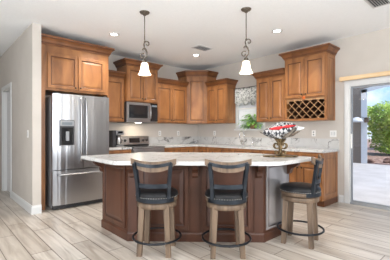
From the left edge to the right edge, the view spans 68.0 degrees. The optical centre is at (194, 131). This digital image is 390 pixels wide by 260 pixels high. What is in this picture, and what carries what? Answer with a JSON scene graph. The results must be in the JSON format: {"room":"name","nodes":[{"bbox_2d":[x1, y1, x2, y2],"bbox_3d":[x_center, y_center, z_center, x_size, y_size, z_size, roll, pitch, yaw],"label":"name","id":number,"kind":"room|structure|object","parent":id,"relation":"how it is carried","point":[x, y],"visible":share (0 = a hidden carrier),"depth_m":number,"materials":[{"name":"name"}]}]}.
{"room":"kitchen","nodes":[
{"label":"kitchen","id":0,"kind":"room"},
{"bbox_2d":[0,23,40,205],"bbox_3d":[-3.793,-0.200,5.890,0.120,2.860,4.190,0,0,-42],"label":"wall","id":1,"kind":"structure","parent":0,"point":[20,64],"depth_m":4.57,"materials":[{"name":"beige paint"}]},
{"bbox_2d":[1,82,11,197],"bbox_3d":[-3.701,0.150,5.777,0.138,2.160,0.960,0,0,-42],"label":"trim","id":2,"kind":"structure","parent":1,"relation":"attached to","point":[8,87],"depth_m":6.03,"materials":[{"name":"grey wood"}]},
{"bbox_2d":[7,91,9,191],"bbox_3d":[-3.699,0.195,5.779,0.099,2.050,0.756,0,0,-42],"label":"door","id":3,"kind":"structure","parent":1,"relation":"in","point":[8,93],"depth_m":5.96,"materials":[{"name":"grey wood"}]},
{"bbox_2d":[11,191,41,214],"bbox_3d":[-2.870,1.165,4.873,0.138,0.130,1.476,0,0,-42],"label":"baseboard","id":4,"kind":"structure","parent":1,"relation":"attached to","point":[37,209],"depth_m":4.50,"materials":[{"name":"white wood"}]},
{"bbox_2d":[45,55,197,145],"bbox_3d":[-1.414,-0.200,6.489,4.197,2.860,0.140,0,0,-42],"label":"wall","id":5,"kind":"structure","parent":0,"point":[168,72],"depth_m":6.91,"materials":[{"name":"beige paint"}]},
{"bbox_2d":[109,70,125,121],"bbox_3d":[-1.722,-0.708,5.830,0.517,1.005,0.412,0,0,-42],"label":"upper cabinet","id":6,"kind":"object","parent":5,"relation":"attached to","point":[116,78],"visible":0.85,"depth_m":5.78,"materials":[{"name":"brown wood"}]},
{"bbox_2d":[113,58,162,103],"bbox_3d":[-1.216,-1.050,6.226,0.929,0.850,0.512,0,0,-42],"label":"upper cabinet","id":7,"kind":"object","parent":5,"relation":"attached to","point":[137,88],"visible":0.9,"depth_m":6.02,"materials":[{"name":"brown wood"}]},
{"bbox_2d":[117,102,157,122],"bbox_3d":[-1.224,-0.407,6.234,0.757,0.422,0.487,0,0,-42],"label":"microwave","id":8,"kind":"object","parent":7,"relation":"attached to","point":[134,112],"visible":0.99,"depth_m":6.07,"materials":[{"name":"grey plastic"}]},
{"bbox_2d":[157,77,188,123],"bbox_3d":[-0.627,-0.708,6.834,0.925,1.005,0.412,0,0,-42],"label":"upper cabinet","id":9,"kind":"object","parent":5,"relation":"attached to","point":[172,94],"visible":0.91,"depth_m":6.74,"materials":[{"name":"brown wood"}]},
{"bbox_2d":[149,136,197,144],"bbox_3d":[-0.515,0.209,7.200,1.583,0.179,0.020,0,0,-43],"label":"backsplash","id":10,"kind":"structure","parent":5,"relation":"attached to","point":[152,140],"depth_m":7.15,"materials":[{"name":"white stone"}]},
{"bbox_2d":[176,70,218,123],"bbox_3d":[0.215,-0.846,7.371,1.202,1.282,0.758,0,0,-42],"label":"upper cabinet","id":11,"kind":"object","parent":5,"relation":"attached to","point":[196,88],"visible":0.63,"depth_m":7.04,"materials":[{"name":"brown wood"}]},
{"bbox_2d":[0,0,389,69],"bbox_3d":[-0.962,-1.705,2.781,8.540,0.150,12.600,0,0,-42],"label":"ceiling","id":12,"kind":"structure","parent":0,"point":[172,27],"depth_m":4.38,"materials":[{"name":"white paint"}]},
{"bbox_2d":[138,10,150,75],"bbox_3d":[-0.685,-1.204,3.930,0.180,0.852,0.180,0,0,0],"label":"pendant light","id":13,"kind":"object","parent":12,"relation":"hanging from","point":[144,70],"visible":1,"depth_m":3.91,"materials":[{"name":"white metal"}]},
{"bbox_2d":[191,45,211,50],"bbox_3d":[0.139,-1.622,5.607,0.360,0.014,0.220,0,0,-42],"label":"ceiling vent","id":14,"kind":"object","parent":12,"relation":"in","point":[199,47],"visible":1,"depth_m":5.61,"materials":[{"name":"grey metal"}]},
{"bbox_2d":[239,7,252,74],"bbox_3d":[0.677,-1.204,3.830,0.180,0.852,0.180,0,0,0],"label":"pendant light","id":15,"kind":"object","parent":12,"relation":"hanging from","point":[246,69],"visible":1,"depth_m":3.81,"materials":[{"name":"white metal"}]},
{"bbox_2d":[272,29,282,32],"bbox_3d":[1.322,-1.625,4.656,0.170,0.010,0.170,0,0,-42],"label":"recessed light","id":16,"kind":"object","parent":12,"relation":"in","point":[275,30],"visible":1,"depth_m":4.65,"materials":[{"name":"white plastic"}]},
{"bbox_2d":[364,0,389,7],"bbox_3d":[2.280,-1.622,3.595,0.360,0.014,0.220,0,0,-42],"label":"ceiling vent","id":17,"kind":"object","parent":12,"relation":"in","point":[373,3],"visible":1,"depth_m":3.63,"materials":[{"name":"grey metal"}]},
{"bbox_2d":[0,189,389,259],"bbox_3d":[-0.962,1.290,2.781,8.540,0.120,12.600,0,0,-42],"label":"floor","id":18,"kind":"structure","parent":0,"point":[352,232],"depth_m":3.25,"materials":[{"name":"brown wood"}]},
{"bbox_2d":[45,92,108,209],"bbox_3d":[-2.117,0.302,5.075,0.935,1.856,0.916,0,0,-42],"label":"refrigerator","id":19,"kind":"object","parent":18,"relation":"on","point":[76,126],"visible":0.9,"depth_m":4.70,"materials":[{"name":"grey metal"}]},
{"bbox_2d":[41,33,114,209],"bbox_3d":[-2.187,-0.148,5.153,1.244,2.755,0.782,0,0,-42],"label":"tall cabinet","id":20,"kind":"object","parent":18,"relation":"on","point":[68,66],"visible":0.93,"depth_m":4.80,"materials":[{"name":"brown wood"}]},
{"bbox_2d":[109,149,130,153],"bbox_3d":[-1.637,0.786,5.734,0.515,0.888,0.669,0,0,-42],"label":"base cabinet","id":21,"kind":"object","parent":18,"relation":"on","point":[127,150],"visible":0.06,"depth_m":5.51,"materials":[{"name":"brown wood"}]},
{"bbox_2d":[109,147,131,149],"bbox_3d":[-1.643,0.270,5.745,0.517,0.140,0.642,0,0,-42],"label":"countertop","id":22,"kind":"structure","parent":21,"relation":"on","point":[110,148],"depth_m":5.58,"materials":[{"name":"white stone"}]},
{"bbox_2d":[109,130,123,146],"bbox_3d":[-1.601,0.134,5.869,0.250,0.330,0.303,0,0,-42],"label":"coffee maker","id":23,"kind":"object","parent":22,"relation":"on","point":[115,140],"visible":0.98,"depth_m":5.78,"materials":[{"name":"grey plastic"}]},
{"bbox_2d":[121,136,164,152],"bbox_3d":[-1.128,0.662,6.130,0.756,1.135,0.731,0,0,-42],"label":"range","id":24,"kind":"object","parent":18,"relation":"on","point":[140,144],"visible":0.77,"depth_m":6.20,"materials":[{"name":"silver metal"}]},
{"bbox_2d":[124,145,164,148],"bbox_3d":[-1.126,0.312,6.129,0.756,0.036,0.625,0,0,-43],"label":"cooktop","id":25,"kind":"object","parent":24,"relation":"in","point":[134,146],"depth_m":5.95,"materials":[{"name":"black glass"}]},
{"bbox_2d":[131,158,181,257],"bbox_3d":[-0.394,0.744,3.001,0.510,0.972,0.510,0,0,5],"label":"bar stool","id":26,"kind":"object","parent":18,"relation":"on","point":[149,197],"visible":1,"depth_m":2.83,"materials":[{"name":"brown wood"}]},
{"bbox_2d":[164,146,194,151],"bbox_3d":[-0.532,0.786,6.746,0.940,0.888,0.669,0,0,-42],"label":"base cabinet","id":27,"kind":"object","parent":18,"relation":"on","point":[172,149],"visible":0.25,"depth_m":6.53,"materials":[{"name":"brown wood"}]},
{"bbox_2d":[149,136,338,152],"bbox_3d":[0.714,0.230,5.874,1.604,0.220,3.637,0,0,-42],"label":"countertop","id":28,"kind":"structure","parent":27,"relation":"on","point":[313,145],"depth_m":6.24,"materials":[{"name":"white stone"}]},
{"bbox_2d":[93,161,299,242],"bbox_3d":[-0.006,0.783,3.583,2.578,0.893,1.146,0,0,6],"label":"kitchen island","id":29,"kind":"object","parent":18,"relation":"on","point":[264,204],"visible":0.62,"depth_m":3.24,"materials":[{"name":"brown wood"}]},
{"bbox_2d":[81,152,310,165],"bbox_3d":[-0.004,0.315,3.486,1.985,0.040,2.055,0,0,-42],"label":"island countertop","id":30,"kind":"structure","parent":29,"relation":"on","point":[182,158],"depth_m":3.22,"materials":[{"name":"white stone"}]},
{"bbox_2d":[260,127,299,156],"bbox_3d":[1.016,0.119,3.447,0.482,0.349,0.266,0,0,0],"label":"fruit stand","id":31,"kind":"object","parent":30,"relation":"on","point":[280,142],"visible":0.9,"depth_m":3.43,"materials":[{"name":"gold metal"}]},
{"bbox_2d":[263,155,297,156],"bbox_3d":[1.022,0.286,3.459,0.430,0.016,0.236,0,0,0],"label":"tray","id":32,"kind":"object","parent":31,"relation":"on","point":[263,155],"depth_m":3.43,"materials":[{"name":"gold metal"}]},
{"bbox_2d":[263,122,303,138],"bbox_3d":[1.053,-0.018,3.419,0.515,0.205,0.258,0,0,0],"label":"cloth napkin","id":33,"kind":"object","parent":31,"relation":"on","point":[280,128],"visible":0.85,"depth_m":3.35,"materials":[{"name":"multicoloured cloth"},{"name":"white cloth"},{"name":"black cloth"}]},
{"bbox_2d":[198,146,219,152],"bbox_3d":[0.515,0.786,6.785,0.669,0.888,0.700,0,0,-42],"label":"base cabinet","id":34,"kind":"object","parent":18,"relation":"on","point":[200,149],"visible":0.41,"depth_m":6.56,"materials":[{"name":"brown wood"}]},
{"bbox_2d":[201,159,251,258],"bbox_3d":[0.320,0.744,2.959,0.510,0.972,0.510,0,0,0],"label":"bar stool","id":35,"kind":"object","parent":18,"relation":"on","point":[218,197],"visible":1,"depth_m":2.78,"materials":[{"name":"brown wood"}]},
{"bbox_2d":[220,148,248,152],"bbox_3d":[1.017,0.786,6.237,0.669,0.888,0.780,0,0,-42],"label":"base cabinet","id":36,"kind":"object","parent":18,"relation":"on","point":[222,150],"visible":0.2,"depth_m":6.03,"materials":[{"name":"brown wood"}]},
{"bbox_2d":[249,149,277,154],"bbox_3d":[1.525,0.786,5.683,0.669,0.888,0.720,0,0,-42],"label":"base cabinet","id":37,"kind":"object","parent":18,"relation":"on","point":[250,150],"visible":0.04,"depth_m":5.50,"materials":[{"name":"brown wood"}]},
{"bbox_2d":[277,154,324,249],"bbox_3d":[1.183,0.744,3.254,0.510,0.972,0.510,0,0,31],"label":"bar stool","id":38,"kind":"object","parent":18,"relation":"on","point":[308,194],"visible":1,"depth_m":3.12,"materials":[{"name":"brown wood"}]},
{"bbox_2d":[282,151,337,206],"bbox_3d":[2.022,0.786,5.141,0.669,0.888,0.748,0,0,-42],"label":"base cabinet","id":39,"kind":"object","parent":18,"relation":"on","point":[303,172],"visible":0.47,"depth_m":4.88,"materials":[{"name":"brown wood"}]},
{"bbox_2d":[198,28,389,201],"bbox_3d":[3.226,-0.200,4.428,0.140,2.860,9.170,0,0,-42],"label":"wall","id":40,"kind":"structure","parent":0,"point":[366,53],"depth_m":5.09,"materials":[{"name":"beige paint"}]},
{"bbox_2d":[205,78,237,123],"bbox_3d":[0.623,-0.708,6.857,0.412,1.005,0.700,0,0,-42],"label":"upper cabinet","id":41,"kind":"object","parent":40,"relation":"attached to","point":[221,106],"visible":1,"depth_m":6.72,"materials":[{"name":"brown wood"}]},
{"bbox_2d":[234,102,264,130],"bbox_3d":[1.254,-0.502,6.510,0.195,0.935,0.825,0,0,-42],"label":"window","id":42,"kind":"structure","parent":40,"relation":"in","point":[241,110],"depth_m":6.62,"materials":[{"name":"grey glass"}]},
{"bbox_2d":[235,86,255,105],"bbox_3d":[1.206,-0.804,6.466,0.068,0.416,0.805,0,0,-42],"label":"window valance","id":43,"kind":"object","parent":42,"relation":"attached to","point":[244,95],"visible":0.79,"depth_m":6.52,"materials":[{"name":"grey fabric"}]},
{"bbox_2d":[238,114,262,128],"bbox_3d":[1.249,-0.224,6.397,0.328,0.363,0.756,0,0,-42],"label":"potted plant","id":44,"kind":"object","parent":42,"relation":"on","point":[252,125],"visible":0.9,"depth_m":6.39,"materials":[{"name":"green plant"}]},
{"bbox_2d":[198,136,338,148],"bbox_3d":[1.298,0.209,6.409,0.020,0.179,3.637,0,0,-43],"label":"backsplash","id":45,"kind":"structure","parent":40,"relation":"attached to","point":[292,142],"depth_m":6.06,"materials":[{"name":"white stone"}]},
{"bbox_2d":[251,68,291,121],"bbox_3d":[1.554,-0.708,5.841,0.412,1.005,0.744,0,0,-42],"label":"upper cabinet","id":46,"kind":"object","parent":40,"relation":"attached to","point":[270,84],"visible":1,"depth_m":5.69,"materials":[{"name":"brown wood"}]},
{"bbox_2d":[278,43,339,121],"bbox_3d":[2.061,-0.840,5.266,0.442,1.270,0.949,0,0,-42],"label":"wine rack cabinet","id":47,"kind":"object","parent":40,"relation":"attached to","point":[310,71],"visible":1,"depth_m":5.10,"materials":[{"name":"brown wood"}]},
{"bbox_2d":[330,130,335,136],"bbox_3d":[2.461,0.030,5.151,0.010,0.116,0.115,0,0,-42],"label":"light switch","id":48,"kind":"object","parent":40,"relation":"attached to","point":[332,132],"visible":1,"depth_m":5.15,"materials":[{"name":"white plastic"}]},
{"bbox_2d":[339,195,343,202],"bbox_3d":[2.554,1.165,5.046,0.016,0.130,0.080,0,0,-42],"label":"baseboard","id":49,"kind":"structure","parent":40,"relation":"attached to","point":[341,197],"depth_m":5.04,"materials":[{"name":"grey"}]},
{"bbox_2d":[339,71,389,81],"bbox_3d":[3.569,-0.910,3.881,0.090,0.070,3.100,0,0,-42],"label":"blind headrail","id":50,"kind":"object","parent":40,"relation":"attached to","point":[384,73],"visible":1,"depth_m":4.69,"materials":[{"name":"brown wood"}]},
{"bbox_2d":[344,76,389,210],"bbox_3d":[3.661,0.175,3.945,0.152,2.110,3.020,0,0,-42],"label":"door","id":51,"kind":"structure","parent":40,"relation":"in","point":[385,80],"depth_m":4.96,"materials":[{"name":"grey"}]},
{"bbox_2d":[353,87,367,162],"bbox_3d":[8.405,-0.745,9.737,0.150,4.050,15.000,0,0,-42],"label":"wall","id":52,"kind":"structure","parent":0,"point":[356,91],"depth_m":11.65,"materials":[{"name":"beige paint"}]},
{"bbox_2d":[353,117,368,122],"bbox_3d":[6.422,-0.486,11.358,0.500,0.231,0.590,0,0,-42],"label":"wall sconce","id":53,"kind":"object","parent":52,"relation":"attached to","point":[356,119],"visible":0.84,"depth_m":11.29,"materials":[{"name":"glass"}]},
{"bbox_2d":[361,85,389,163],"bbox_3d":[8.868,-0.395,9.089,0.038,3.290,6.620,0,0,-42],"label":"trim","id":54,"kind":"structure","parent":52,"relation":"attached to","point":[363,91],"depth_m":11.43,"materials":[{"name":"grey paint"}]},
{"label":"outside","id":55,"kind":"structure","parent":0,"visible":0},
{"bbox_2d":[367,139,389,164],"bbox_3d":[23.426,1.395,28.247,47.290,0.270,70.000,0,0,-42],"label":"ground","id":56,"kind":"structure","parent":55,"point":[378,157],"depth_m":15.49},
{"bbox_2d":[367,101,389,154],"bbox_3d":[10.701,-0.234,15.654,3.141,3.024,3.222,0,0,-36],"label":"tree","id":57,"kind":"object","parent":56,"relation":"on","point":[379,123],"visible":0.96,"depth_m":15.46,"materials":[{"name":"green plant"}]},
{"bbox_2d":[383,158,389,162],"bbox_3d":[7.944,1.196,11.831,0.517,0.296,0.401,0,0,-42],"label":"rock","id":58,"kind":"object","parent":56,"relation":"on","point":[386,160],"visible":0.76,"depth_m":11.73,"materials":[{"name":"brown stone"}]},
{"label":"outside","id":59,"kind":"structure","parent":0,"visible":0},
{"bbox_2d":[353,163,389,205],"bbox_3d":[5.674,1.320,7.234,7.260,0.140,15.000,0,0,-42],"label":"floor","id":60,"kind":"structure","parent":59,"point":[371,182],"depth_m":7.01,"materials":[{"name":"concrete"}]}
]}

